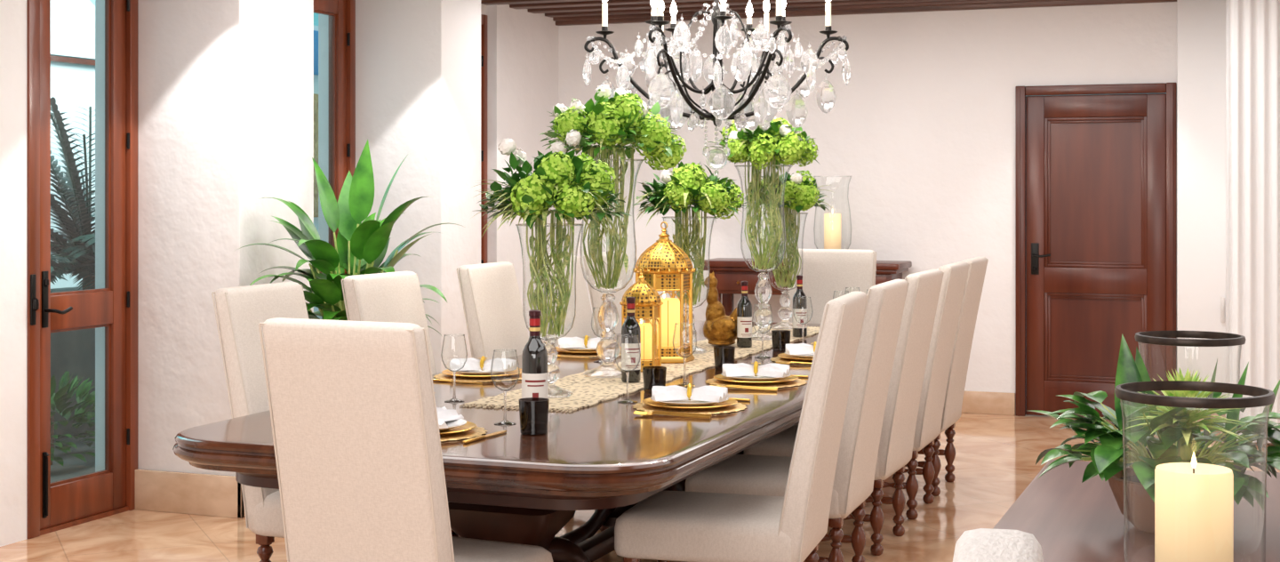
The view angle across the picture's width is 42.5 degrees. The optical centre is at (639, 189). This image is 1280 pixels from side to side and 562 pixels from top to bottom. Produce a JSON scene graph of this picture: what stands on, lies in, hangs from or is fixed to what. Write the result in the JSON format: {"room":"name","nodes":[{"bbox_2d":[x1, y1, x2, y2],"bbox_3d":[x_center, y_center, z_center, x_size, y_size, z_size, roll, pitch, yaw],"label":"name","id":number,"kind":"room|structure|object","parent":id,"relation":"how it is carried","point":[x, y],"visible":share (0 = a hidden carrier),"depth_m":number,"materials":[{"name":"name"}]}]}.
{"room":"dining room","nodes":[
{"label":"dining room","id":0,"kind":"room"},
{"bbox_2d":[0,0,558,546],"bbox_3d":[-2.787,0.115,6.372,0.830,2.810,13.100,0,0,21],"label":"wall","id":1,"kind":"structure","parent":0,"point":[226,87],"depth_m":7.83,"materials":[{"name":"paint"}]},
{"bbox_2d":[27,0,138,538],"bbox_3d":[-2.567,0.160,7.509,0.204,2.720,0.740,0,0,21],"label":"door","id":2,"kind":"structure","parent":1,"relation":"in","point":[68,502],"depth_m":7.66,"materials":[{"name":"red wood"}]},
{"bbox_2d":[134,468,245,518],"bbox_3d":[-1.262,1.425,9.953,0.610,0.190,4.820,0,0,21],"label":"baseboard","id":3,"kind":"structure","parent":1,"relation":"attached to","point":[184,492],"depth_m":7.70,"materials":[{"name":"stone"}]},
{"bbox_2d":[313,0,355,308],"bbox_3d":[-1.988,0.160,9.091,0.152,2.720,1.350,0,0,21],"label":"door","id":4,"kind":"structure","parent":1,"relation":"in","point":[341,13],"depth_m":9.60,"materials":[{"name":"red wood"}]},
{"bbox_2d":[480,14,487,263],"bbox_3d":[-1.339,0.160,10.781,0.152,2.720,1.230,0,0,21],"label":"door","id":5,"kind":"structure","parent":1,"relation":"in","point":[484,18],"depth_m":11.28,"materials":[{"name":"red wood"}]},
{"bbox_2d":[0,412,1279,561],"bbox_3d":[0.234,1.570,5.213,7.300,0.100,13.100,0,0,21],"label":"floor","id":6,"kind":"structure","parent":0,"point":[996,455],"depth_m":7.51,"materials":[{"name":"tile"}]},
{"bbox_2d":[211,281,458,561],"bbox_3d":[-1.059,0.934,5.880,0.768,1.172,0.504,0,0,20],"label":"dining chair","id":7,"kind":"object","parent":6,"relation":"on","point":[240,311],"visible":0.38,"depth_m":5.76,"materials":[{"name":"fabric"}]},
{"bbox_2d":[233,139,461,331],"bbox_3d":[-1.343,0.642,7.559,0.912,1.756,0.852,0,0,-41],"label":"potted plant","id":8,"kind":"object","parent":6,"relation":"on","point":[361,247],"visible":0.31,"depth_m":7.61,"materials":[{"name":"green plant"}]},
{"bbox_2d":[340,271,459,536],"bbox_3d":[-0.751,0.934,6.683,0.768,1.172,0.504,0,0,23],"label":"dining chair","id":9,"kind":"object","parent":6,"relation":"on","point":[393,297],"visible":0.12,"depth_m":6.77,"materials":[{"name":"fabric"}]},
{"bbox_2d":[258,317,553,561],"bbox_3d":[-0.639,0.934,4.684,0.504,1.172,0.768,0,0,26],"label":"dining chair","id":10,"kind":"object","parent":6,"relation":"on","point":[359,461],"visible":1,"depth_m":4.38,"materials":[{"name":"fabric"}]},
{"bbox_2d":[172,320,820,561],"bbox_3d":[0.118,1.135,6.949,1.648,0.770,4.868,0,0,21],"label":"dining table","id":11,"kind":"object","parent":6,"relation":"on","point":[512,486],"visible":0.41,"depth_m":5.02,"materials":[{"name":"brown wood"}]},
{"bbox_2d":[440,425,487,441],"bbox_3d":[-0.669,0.748,5.066,0.400,0.004,0.400,0,0,21],"label":"placemat","id":12,"kind":"object","parent":11,"relation":"on","point":[476,431],"visible":0.27,"depth_m":4.99,"materials":[{"name":"gold metal"}]},
{"bbox_2d":[439,421,476,435],"bbox_3d":[-0.669,0.737,5.066,0.330,0.017,0.330,0,0,21],"label":"charger plate","id":13,"kind":"object","parent":12,"relation":"on","point":[468,425],"visible":0.24,"depth_m":5.05,"materials":[{"name":"gold metal"}]},
{"bbox_2d":[439,418,466,431],"bbox_3d":[-0.669,0.728,5.066,0.270,0.020,0.270,0,0,21],"label":"dinner plate","id":14,"kind":"object","parent":13,"relation":"on","point":[454,423],"visible":0.21,"depth_m":5.10,"materials":[{"name":"white ceramic"}]},
{"bbox_2d":[436,406,463,428],"bbox_3d":[-0.669,0.698,5.066,0.210,0.042,0.260,0,0,7],"label":"napkin","id":15,"kind":"object","parent":14,"relation":"on","point":[444,414],"visible":0.23,"depth_m":5.12,"materials":[{"name":"white fabric"}]},
{"bbox_2d":[433,373,521,382],"bbox_3d":[-0.629,0.748,6.593,0.400,0.004,0.400,0,0,21],"label":"placemat","id":16,"kind":"object","parent":11,"relation":"on","point":[442,376],"visible":0.4,"depth_m":6.49,"materials":[{"name":"gold metal"}]},
{"bbox_2d":[441,368,521,378],"bbox_3d":[-0.629,0.737,6.593,0.330,0.017,0.330,0,0,21],"label":"charger plate","id":17,"kind":"object","parent":16,"relation":"on","point":[447,372],"visible":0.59,"depth_m":6.49,"materials":[{"name":"gold metal"}]},
{"bbox_2d":[448,368,516,375],"bbox_3d":[-0.629,0.728,6.593,0.270,0.020,0.270,0,0,21],"label":"dinner plate","id":18,"kind":"object","parent":17,"relation":"on","point":[480,372],"visible":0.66,"depth_m":6.51,"materials":[{"name":"white ceramic"}]},
{"bbox_2d":[449,357,516,371],"bbox_3d":[-0.629,0.698,6.593,0.260,0.042,0.210,0,0,7],"label":"napkin","id":19,"kind":"object","parent":18,"relation":"on","point":[499,364],"visible":0.98,"depth_m":6.54,"materials":[{"name":"white fabric"}]},
{"bbox_2d":[459,388,521,409],"bbox_3d":[-0.435,0.746,5.841,0.244,0.006,0.528,0,0,21],"label":"table runner","id":20,"kind":"object","parent":11,"relation":"on","point":[513,396],"depth_m":5.77,"materials":[{"name":"beige fabric"}]},
{"bbox_2d":[490,348,519,424],"bbox_3d":[-0.432,0.632,5.264,0.094,0.236,0.094,0,0,21],"label":"wine glass","id":21,"kind":"object","parent":11,"relation":"on","point":[504,391],"visible":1,"depth_m":5.26,"materials":[{"name":"clear glass"}]},
{"bbox_2d":[490,348,519,391],"bbox_3d":[-0.432,0.579,5.264,0.094,0.131,0.094,0,0,21],"label":"bowl","id":22,"kind":"object","parent":21,"relation":"on","point":[500,348],"depth_m":5.26,"materials":[{"name":"clear glass"}]},
{"bbox_2d":[518,397,549,435],"bbox_3d":[-0.326,0.698,5.052,0.094,0.105,0.094,0,0,21],"label":"tumbler","id":23,"kind":"object","parent":11,"relation":"on","point":[533,412],"visible":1,"depth_m":5.01,"materials":[{"name":"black glass"}]},
{"bbox_2d":[521,309,548,398],"bbox_3d":[-0.334,0.566,5.226,0.083,0.367,0.084,0,0,-2],"label":"wine bottle","id":24,"kind":"object","parent":11,"relation":"on","point":[534,356],"visible":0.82,"depth_m":5.20,"materials":[{"name":"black glass"}]},
{"bbox_2d":[525,379,545,397],"bbox_3d":[-0.330,0.644,5.192,0.064,0.085,0.015,0,0,-6],"label":"print","id":25,"kind":"object","parent":24,"relation":"attached to","point":[533,388],"depth_m":5.19,"materials":[{"name":"red"}]},
{"bbox_2d":[557,350,621,357],"bbox_3d":[-0.245,0.748,7.538,0.400,0.004,0.400,0,0,21],"label":"placemat","id":26,"kind":"object","parent":11,"relation":"on","point":[561,354],"visible":0.22,"depth_m":7.40,"materials":[{"name":"gold metal"}]},
{"bbox_2d":[555,346,621,354],"bbox_3d":[-0.245,0.737,7.538,0.330,0.017,0.330,0,0,21],"label":"charger plate","id":27,"kind":"object","parent":26,"relation":"on","point":[558,349],"visible":0.29,"depth_m":7.41,"materials":[{"name":"gold metal"}]},
{"bbox_2d":[557,345,596,351],"bbox_3d":[-0.245,0.728,7.538,0.270,0.020,0.270,0,0,21],"label":"dinner plate","id":28,"kind":"object","parent":27,"relation":"on","point":[580,348],"visible":0.48,"depth_m":7.45,"materials":[{"name":"white ceramic"}]},
{"bbox_2d":[558,336,602,348],"bbox_3d":[-0.245,0.698,7.538,0.260,0.042,0.210,0,0,7],"label":"napkin","id":29,"kind":"object","parent":28,"relation":"on","point":[564,341],"visible":0.77,"depth_m":7.50,"materials":[{"name":"white fabric"}]},
{"bbox_2d":[548,361,643,412],"bbox_3d":[-0.161,0.746,6.280,0.448,0.006,1.536,0,0,21],"label":"table runner","id":30,"kind":"object","parent":11,"relation":"on","point":[587,391],"depth_m":6.10,"materials":[{"name":"beige fabric"}]},
{"bbox_2d":[515,223,583,398],"bbox_3d":[-0.326,0.434,5.931,0.246,0.618,0.246,0,0,21],"label":"vase","id":31,"kind":"object","parent":30,"relation":"on","point":[555,391],"visible":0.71,"depth_m":5.91,"materials":[{"name":"clear glass"}]},
{"bbox_2d":[516,225,582,339],"bbox_3d":[-0.326,0.335,5.931,0.240,0.415,0.240,0,0,21],"label":"bowl","id":32,"kind":"object","parent":31,"relation":"on","point":[516,226],"depth_m":5.92,"materials":[{"name":"clear glass"}]},
{"bbox_2d":[472,137,631,336],"bbox_3d":[-0.330,0.171,5.935,0.560,0.714,0.560,0,0,-24],"label":"flower arrangement","id":33,"kind":"object","parent":31,"relation":"in","point":[575,186],"visible":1,"depth_m":5.86,"materials":[{"name":"green plant"}]},
{"bbox_2d":[579,158,644,377],"bbox_3d":[-0.127,0.311,6.561,0.292,0.863,0.292,0,0,21],"label":"vase","id":34,"kind":"object","parent":30,"relation":"on","point":[608,315],"visible":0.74,"depth_m":6.53,"materials":[{"name":"clear glass"}]},
{"bbox_2d":[579,161,642,292],"bbox_3d":[-0.127,0.147,6.561,0.286,0.530,0.286,0,0,21],"label":"bowl","id":35,"kind":"object","parent":34,"relation":"on","point":[642,162],"depth_m":6.55,"materials":[{"name":"clear glass"}]},
{"bbox_2d":[539,84,687,288],"bbox_3d":[-0.119,-0.012,6.554,0.599,0.818,0.596,0,0,12],"label":"flower arrangement","id":36,"kind":"object","parent":34,"relation":"in","point":[623,119],"visible":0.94,"depth_m":6.46,"materials":[{"name":"green plant"}]},
{"bbox_2d":[642,366,666,392],"bbox_3d":[0.054,0.704,6.085,0.089,0.092,0.089,0,0,1],"label":"tumbler","id":37,"kind":"object","parent":11,"relation":"on","point":[652,375],"visible":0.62,"depth_m":6.05,"materials":[{"name":"black glass"}]},
{"bbox_2d":[632,402,746,414],"bbox_3d":[0.172,0.748,5.665,0.400,0.004,0.400,0,0,21],"label":"placemat","id":38,"kind":"object","parent":11,"relation":"on","point":[641,406],"visible":0.42,"depth_m":5.57,"materials":[{"name":"gold metal"}]},
{"bbox_2d":[641,397,737,409],"bbox_3d":[0.172,0.737,5.665,0.330,0.017,0.330,0,0,21],"label":"charger plate","id":39,"kind":"object","parent":38,"relation":"on","point":[648,401],"visible":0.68,"depth_m":5.60,"materials":[{"name":"gold metal"}]},
{"bbox_2d":[650,396,728,406],"bbox_3d":[0.172,0.728,5.665,0.270,0.020,0.270,0,0,21],"label":"dinner plate","id":40,"kind":"object","parent":39,"relation":"on","point":[684,402],"visible":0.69,"depth_m":5.58,"materials":[{"name":"white ceramic"}]},
{"bbox_2d":[651,384,727,402],"bbox_3d":[0.172,0.698,5.665,0.260,0.042,0.210,0,0,7],"label":"napkin","id":41,"kind":"object","parent":40,"relation":"on","point":[673,392],"visible":1,"depth_m":5.62,"materials":[{"name":"white fabric"}]},
{"bbox_2d":[661,338,718,382],"bbox_3d":[0.216,0.746,7.259,0.443,0.006,1.773,0,0,21],"label":"table runner","id":42,"kind":"object","parent":11,"relation":"on","point":[703,361],"depth_m":6.99,"materials":[{"name":"beige fabric"}]},
{"bbox_2d":[621,296,640,382],"bbox_3d":[-0.035,0.579,6.354,0.076,0.327,0.076,0,0,-9],"label":"wine bottle","id":43,"kind":"object","parent":42,"relation":"on","point":[630,348],"visible":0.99,"depth_m":6.33,"materials":[{"name":"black glass"}]},
{"bbox_2d":[624,347,639,367],"bbox_3d":[-0.028,0.648,6.324,0.059,0.076,0.014,0,0,-14],"label":"label","id":44,"kind":"object","parent":43,"relation":"attached to","point":[632,355],"depth_m":6.32,"materials":[{"name":"white paper"}]},
{"bbox_2d":[619,267,663,371],"bbox_3d":[0.006,0.531,6.768,0.180,0.422,0.180,0,0,21],"label":"lantern","id":45,"kind":"object","parent":42,"relation":"on","point":[648,303],"visible":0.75,"depth_m":6.72,"materials":[{"name":"gold metal"}]},
{"bbox_2d":[623,306,659,366],"bbox_3d":[0.005,0.604,6.768,0.136,0.239,0.156,0,0,21],"label":"grille","id":46,"kind":"object","parent":45,"relation":"attached to","point":[644,313],"depth_m":6.70,"materials":[{"name":"gold metal"}]},
{"bbox_2d":[638,319,652,360],"bbox_3d":[0.006,0.619,6.768,0.090,0.208,0.090,0,0,21],"label":"pillar candle","id":47,"kind":"object","parent":45,"relation":"in","point":[648,328],"visible":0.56,"depth_m":6.73,"materials":[{"name":"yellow wax"}]},
{"bbox_2d":[632,221,695,363],"bbox_3d":[0.104,0.441,7.137,0.276,0.604,0.276,0,0,21],"label":"lantern","id":48,"kind":"object","parent":42,"relation":"on","point":[667,267],"visible":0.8,"depth_m":7.04,"materials":[{"name":"gold metal"}]},
{"bbox_2d":[648,291,679,348],"bbox_3d":[0.104,0.576,7.137,0.140,0.278,0.140,0,0,21],"label":"pillar candle","id":49,"kind":"object","parent":48,"relation":"in","point":[674,303],"visible":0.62,"depth_m":7.08,"materials":[{"name":"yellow wax"}]},
{"bbox_2d":[638,275,690,356],"bbox_3d":[0.104,0.545,7.137,0.208,0.342,0.239,0,0,21],"label":"grille","id":50,"kind":"object","parent":48,"relation":"attached to","point":[665,284],"depth_m":7.04,"materials":[{"name":"gold metal"}]},
{"bbox_2d":[661,216,714,353],"bbox_3d":[0.222,0.434,7.498,0.246,0.618,0.246,0,0,21],"label":"vase","id":51,"kind":"object","parent":42,"relation":"on","point":[696,349],"visible":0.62,"depth_m":7.47,"materials":[{"name":"clear glass"}]},
{"bbox_2d":[632,160,750,304],"bbox_3d":[0.206,0.197,7.498,0.572,0.664,0.515,0,0,33],"label":"flower arrangement","id":52,"kind":"object","parent":51,"relation":"in","point":[687,185],"visible":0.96,"depth_m":7.42,"materials":[{"name":"green plant"}]},
{"bbox_2d":[713,345,735,369],"bbox_3d":[0.352,0.704,6.860,0.089,0.092,0.089,0,0,1],"label":"tumbler","id":53,"kind":"object","parent":11,"relation":"on","point":[722,354],"visible":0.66,"depth_m":6.83,"materials":[{"name":"black glass"}]},
{"bbox_2d":[724,325,772,359],"bbox_3d":[0.525,0.746,8.072,0.446,0.006,1.741,0,0,21],"label":"table runner","id":54,"kind":"object","parent":11,"relation":"on","point":[740,352],"depth_m":7.71,"materials":[{"name":"beige fabric"}]},
{"bbox_2d":[701,270,736,345],"bbox_3d":[0.397,0.564,7.819,0.173,0.354,0.172,0,0,-42],"label":"bird figurine","id":55,"kind":"object","parent":54,"relation":"on","point":[720,329],"visible":0.94,"depth_m":7.78,"materials":[{"name":"gold metal"}]},
{"bbox_2d":[736,280,751,347],"bbox_3d":[0.493,0.588,7.758,0.072,0.310,0.073,0,0,-9],"label":"wine bottle","id":56,"kind":"object","parent":54,"relation":"on","point":[744,306],"visible":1,"depth_m":7.73,"materials":[{"name":"black glass"}]},
{"bbox_2d":[734,164,792,340],"bbox_3d":[0.614,0.311,8.184,0.292,0.863,0.292,0,0,21],"label":"vase","id":57,"kind":"object","parent":54,"relation":"on","point":[763,316],"visible":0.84,"depth_m":8.15,"materials":[{"name":"clear glass"}]},
{"bbox_2d":[708,115,818,269],"bbox_3d":[0.612,-0.001,8.183,0.549,0.799,0.563,0,0,21],"label":"flower arrangement","id":58,"kind":"object","parent":57,"relation":"in","point":[780,141],"visible":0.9,"depth_m":8.11,"materials":[{"name":"green plant"}]},
{"bbox_2d":[736,166,791,271],"bbox_3d":[0.614,0.147,8.184,0.286,0.530,0.286,0,0,21],"label":"bowl","id":59,"kind":"object","parent":57,"relation":"on","point":[747,166],"depth_m":8.18,"materials":[{"name":"clear glass"}]},
{"bbox_2d":[704,377,806,387],"bbox_3d":[0.451,0.748,6.393,0.400,0.004,0.400,0,0,21],"label":"placemat","id":60,"kind":"object","parent":11,"relation":"on","point":[713,381],"visible":0.48,"depth_m":6.31,"materials":[{"name":"gold metal"}]},
{"bbox_2d":[713,374,798,383],"bbox_3d":[0.451,0.737,6.393,0.330,0.017,0.330,0,0,21],"label":"charger plate","id":61,"kind":"object","parent":60,"relation":"on","point":[720,377],"visible":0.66,"depth_m":6.31,"materials":[{"name":"gold metal"}]},
{"bbox_2d":[720,372,791,381],"bbox_3d":[0.451,0.728,6.393,0.270,0.020,0.270,0,0,21],"label":"dinner plate","id":62,"kind":"object","parent":61,"relation":"on","point":[750,378],"visible":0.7,"depth_m":6.31,"materials":[{"name":"white ceramic"}]},
{"bbox_2d":[722,362,789,377],"bbox_3d":[0.451,0.698,6.393,0.260,0.042,0.210,0,0,7],"label":"napkin","id":63,"kind":"object","parent":62,"relation":"on","point":[741,369],"visible":1,"depth_m":6.35,"materials":[{"name":"white fabric"}]},
{"bbox_2d":[771,329,790,351],"bbox_3d":[0.656,0.704,7.653,0.089,0.092,0.089,0,0,1],"label":"tumbler","id":64,"kind":"object","parent":11,"relation":"on","point":[780,338],"visible":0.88,"depth_m":7.62,"materials":[{"name":"black glass"}]},
{"bbox_2d":[767,325,820,342],"bbox_3d":[0.731,0.746,8.509,0.373,0.006,0.910,0,0,21],"label":"table runner","id":65,"kind":"object","parent":11,"relation":"on","point":[812,331],"depth_m":8.63,"materials":[{"name":"beige fabric"}]},
{"bbox_2d":[764,212,807,328],"bbox_3d":[0.777,0.434,8.806,0.246,0.618,0.246,0,0,21],"label":"vase","id":66,"kind":"object","parent":65,"relation":"on","point":[785,312],"visible":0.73,"depth_m":8.78,"materials":[{"name":"clear glass"}]},
{"bbox_2d":[764,216,807,290],"bbox_3d":[0.777,0.335,8.806,0.240,0.415,0.240,0,0,21],"label":"bowl","id":67,"kind":"object","parent":66,"relation":"on","point":[806,216],"depth_m":8.80,"materials":[{"name":"clear glass"}]},
{"bbox_2d":[737,170,836,287],"bbox_3d":[0.760,0.213,8.778,0.510,0.631,0.535,0,0,-36],"label":"flower arrangement","id":68,"kind":"object","parent":66,"relation":"in","point":[801,194],"visible":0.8,"depth_m":8.75,"materials":[{"name":"green plant"}]},
{"bbox_2d":[792,274,807,336],"bbox_3d":[0.805,0.588,8.292,0.072,0.310,0.073,0,0,-9],"label":"wine bottle","id":69,"kind":"object","parent":65,"relation":"on","point":[800,307],"visible":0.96,"depth_m":8.27,"materials":[{"name":"black glass"}]},
{"bbox_2d":[456,261,610,531],"bbox_3d":[-0.393,0.934,7.617,0.768,1.172,0.504,0,0,20],"label":"dining chair","id":70,"kind":"object","parent":6,"relation":"on","point":[492,308],"visible":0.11,"depth_m":7.62,"materials":[{"name":"fabric"}]},
{"bbox_2d":[534,255,596,346],"bbox_3d":[-0.102,0.934,8.373,0.768,1.172,0.504,0,0,21],"label":"dining chair","id":71,"kind":"object","parent":6,"relation":"on","point":[582,324],"visible":0.04,"depth_m":8.54,"materials":[{"name":"fabric"}]},
{"bbox_2d":[583,251,639,336],"bbox_3d":[0.138,0.934,8.998,0.768,1.172,0.504,0,0,21],"label":"dining chair","id":72,"kind":"object","parent":6,"relation":"on","point":[624,278],"visible":0.05,"depth_m":8.96,"materials":[{"name":"fabric"}]},
{"bbox_2d":[614,291,867,561],"bbox_3d":[0.345,0.934,5.513,0.768,1.172,0.504,0,0,16],"label":"dining chair","id":73,"kind":"object","parent":6,"relation":"on","point":[665,525],"visible":0.99,"depth_m":5.30,"materials":[{"name":"fabric"}]},
{"bbox_2d":[685,279,909,561],"bbox_3d":[0.605,0.934,6.302,0.768,1.172,0.504,0,0,19],"label":"dining chair","id":74,"kind":"object","parent":6,"relation":"on","point":[855,469],"visible":0.58,"depth_m":6.10,"materials":[{"name":"fabric"}]},
{"bbox_2d":[703,257,911,315],"bbox_3d":[1.134,1.005,11.326,1.400,1.030,0.440,0,0,21],"label":"console table","id":75,"kind":"object","parent":6,"relation":"on","point":[729,272],"visible":0.22,"depth_m":11.29,"materials":[{"name":"brown wood"}]},
{"bbox_2d":[813,176,852,248],"bbox_3d":[1.317,0.199,11.245,0.266,0.583,0.266,0,0,21],"label":"glass","id":76,"kind":"object","parent":75,"relation":"on","point":[813,176],"visible":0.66,"depth_m":11.19,"materials":[{"name":"clear glass"}]},
{"bbox_2d":[824,208,840,248],"bbox_3d":[1.317,0.291,11.245,0.116,0.328,0.116,0,0,21],"label":"pillar candle","id":77,"kind":"object","parent":76,"relation":"in","point":[832,221],"visible":0.83,"depth_m":11.20,"materials":[{"name":"beige wax"}]},
{"bbox_2d":[787,248,876,323],"bbox_3d":[0.998,0.934,9.242,0.504,1.172,0.768,0,0,21],"label":"dining chair","id":78,"kind":"object","parent":6,"relation":"on","point":[823,271],"visible":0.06,"depth_m":9.50,"materials":[{"name":"fabric"}]},
{"bbox_2d":[744,269,943,555],"bbox_3d":[0.881,0.934,7.106,0.768,1.172,0.504,0,0,22],"label":"dining chair","id":79,"kind":"object","parent":6,"relation":"on","point":[895,450],"visible":0.42,"depth_m":6.90,"materials":[{"name":"fabric"}]},
{"bbox_2d":[795,261,969,519],"bbox_3d":[1.146,0.934,7.851,0.768,1.172,0.504,0,0,21],"label":"dining chair","id":80,"kind":"object","parent":6,"relation":"on","point":[928,426],"visible":0.41,"depth_m":7.62,"materials":[{"name":"fabric"}]},
{"bbox_2d":[904,256,988,495],"bbox_3d":[1.359,0.934,8.433,0.768,1.172,0.504,0,0,21],"label":"dining chair","id":81,"kind":"object","parent":6,"relation":"on","point":[953,403],"visible":0.37,"depth_m":8.27,"materials":[{"name":"fabric"}]},
{"bbox_2d":[952,528,1043,561],"bbox_3d":[0.671,0.994,2.204,0.497,1.053,0.480,0,0,13],"label":"chair","id":82,"kind":"object","parent":6,"relation":"on","point":[980,544],"visible":1,"depth_m":2.20,"materials":[{"name":"beige fabric"}]},
{"bbox_2d":[992,459,1279,561],"bbox_3d":[1.182,1.120,3.424,0.879,0.800,1.760,0,0,21],"label":"sideboard","id":83,"kind":"object","parent":6,"relation":"on","point":[1071,519],"visible":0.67,"depth_m":3.57,"materials":[{"name":"brown wood"}]},
{"bbox_2d":[1108,467,1154,533],"bbox_3d":[1.125,0.664,3.489,0.260,0.112,0.260,0,0,21],"label":"plant pot","id":84,"kind":"object","parent":83,"relation":"on","point":[1139,506],"visible":0.24,"depth_m":3.43,"materials":[{"name":"brown ceramic"}]},
{"bbox_2d":[1030,334,1279,511],"bbox_3d":[1.131,0.480,3.496,0.557,0.337,0.540,0,0,-44],"label":"leafy plant","id":85,"kind":"object","parent":84,"relation":"in","point":[1106,454],"visible":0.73,"depth_m":3.43,"materials":[{"name":"green plant"}]},
{"bbox_2d":[1121,368,1252,462],"bbox_3d":[1.111,0.498,3.351,0.264,0.269,0.260,0,0,21],"label":"succulent","id":86,"kind":"object","parent":84,"relation":"in","point":[1185,452],"visible":0.56,"depth_m":3.33,"materials":[{"name":"green plant"}]},
{"bbox_2d":[1134,330,1245,434],"bbox_3d":[1.332,0.535,3.987,0.256,0.366,0.256,0,0,21],"label":"glass","id":87,"kind":"object","parent":83,"relation":"on","point":[1168,338],"visible":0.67,"depth_m":3.94,"materials":[{"name":"clear glass"}]},
{"bbox_2d":[1114,380,1275,561],"bbox_3d":[0.997,0.538,2.959,0.274,0.359,0.274,0,0,21],"label":"glass","id":88,"kind":"object","parent":83,"relation":"on","point":[1261,396],"visible":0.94,"depth_m":2.93,"materials":[{"name":"clear glass"}]},
{"bbox_2d":[1154,452,1233,561],"bbox_3d":[0.997,0.594,2.959,0.134,0.245,0.134,0,0,21],"label":"pillar candle","id":89,"kind":"object","parent":88,"relation":"in","point":[1194,501],"visible":1,"depth_m":2.90,"materials":[{"name":"beige wax"}]},
{"bbox_2d":[480,0,969,17],"bbox_3d":[0.350,-1.370,5.168,7.550,0.200,13.100,0,0,21],"label":"ceiling","id":90,"kind":"structure","parent":0,"point":[551,8],"depth_m":11.36,"materials":[{"name":"brown wood"}]},
{"bbox_2d":[582,0,850,175],"bbox_3d":[0.337,-0.677,7.368,1.136,1.185,1.199,0,0,21],"label":"chandelier","id":91,"kind":"object","parent":90,"relation":"hanging from","point":[749,111],"visible":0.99,"depth_m":7.25,"materials":[{"name":"clear glass"}]},
{"bbox_2d":[1229,0,1279,443],"bbox_3d":[4.021,0.130,9.596,1.100,2.740,0.052,0,0,21],"label":"curtain","id":92,"kind":"object","parent":90,"relation":"hanging from","point":[1254,25],"visible":0.91,"depth_m":9.74,"materials":[{"name":"white fabric"}]},
{"bbox_2d":[558,1,1176,392],"bbox_3d":[2.653,0.115,11.166,7.550,2.810,0.250,0,0,21],"label":"wall","id":93,"kind":"structure","parent":0,"point":[923,124],"depth_m":11.31,"materials":[{"name":"paint"}]},
{"bbox_2d":[552,0,1176,25],"bbox_3d":[2.590,-1.255,11.003,7.050,0.070,0.100,0,0,21],"label":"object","id":94,"kind":"structure","parent":93,"relation":"attached to","point":[972,4],"depth_m":11.34,"materials":[{"name":"brown wood"}]},
{"bbox_2d":[1015,82,1176,417],"bbox_3d":[3.013,0.412,10.891,1.030,2.215,0.145,0,0,21],"label":"door","id":95,"kind":"structure","parent":93,"relation":"in","point":[1096,173],"depth_m":10.93,"materials":[{"name":"brown wood"}]},
{"bbox_2d":[961,390,1273,445],"bbox_3d":[2.561,1.445,10.744,6.978,0.150,0.546,0,0,30],"label":"baseboard","id":96,"kind":"structure","parent":93,"relation":"attached to","point":[973,402],"depth_m":11.12,"materials":[{"name":"stone"}]},
{"bbox_2d":[1176,0,1229,417],"bbox_3d":[4.569,0.115,9.895,2.560,2.810,0.750,0,0,21],"label":"wall","id":97,"kind":"structure","parent":0,"point":[1203,26],"depth_m":10.41,"materials":[{"name":"white paint"}]},
{"label":"outside","id":98,"kind":"structure","parent":0,"visible":0},
{"bbox_2d":[54,0,318,60],"bbox_3d":[-5.915,-0.755,14.589,0.500,4.650,17.000,0,0,21],"label":"wall","id":99,"kind":"structure","parent":98,"point":[316,15],"depth_m":19.32,"materials":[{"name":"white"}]},
{"bbox_2d":[50,0,95,288],"bbox_3d":[-5.685,-0.145,14.377,0.060,3.430,3.170,0,0,21],"label":"trim","id":100,"kind":"structure","parent":99,"relation":"attached to","point":[72,21],"depth_m":15.32,"materials":[{"name":"white"}]},
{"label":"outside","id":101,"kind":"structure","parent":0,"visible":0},
{"bbox_2d":[313,24,318,317],"bbox_3d":[-2.207,0.045,17.075,0.240,3.050,5.700,0,0,21],"label":"wall","id":102,"kind":"structure","parent":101,"point":[316,28],"depth_m":14.86,"materials":[{"name":"white paint"}]},
{"bbox_2d":[313,93,318,216],"bbox_3d":[-2.900,-0.305,14.824,0.071,1.110,0.500,0,0,21],"label":"screen","id":103,"kind":"object","parent":102,"relation":"attached to","point":[316,96],"visible":0.16,"depth_m":14.77,"materials":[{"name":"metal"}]},
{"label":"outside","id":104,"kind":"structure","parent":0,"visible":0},
{"bbox_2d":[50,432,95,482],"bbox_3d":[-4.600,1.620,13.548,7.700,0.100,18.000,0,0,21],"label":"floor","id":105,"kind":"structure","parent":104,"point":[73,466],"depth_m":9.48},
{"bbox_2d":[50,328,95,439],"bbox_3d":[-3.741,1.150,11.183,0.800,0.840,3.000,0,0,21],"label":"wall","id":106,"kind":"structure","parent":105,"relation":"on","point":[73,351],"depth_m":10.44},
{"bbox_2d":[50,96,95,289],"bbox_3d":[-3.818,0.076,11.085,2.038,1.382,2.312,0,0,33],"label":"palm plant","id":107,"kind":"object","parent":106,"relation":"on","point":[80,248],"visible":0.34,"depth_m":10.98,"materials":[{"name":"green plant"}]},
{"bbox_2d":[50,370,95,465],"bbox_3d":[-3.363,1.301,9.378,0.604,0.540,1.182,0,0,21],"label":"shrub","id":108,"kind":"object","parent":105,"relation":"on","point":[84,398],"visible":0.42,"depth_m":9.38,"materials":[{"name":"green plant"}]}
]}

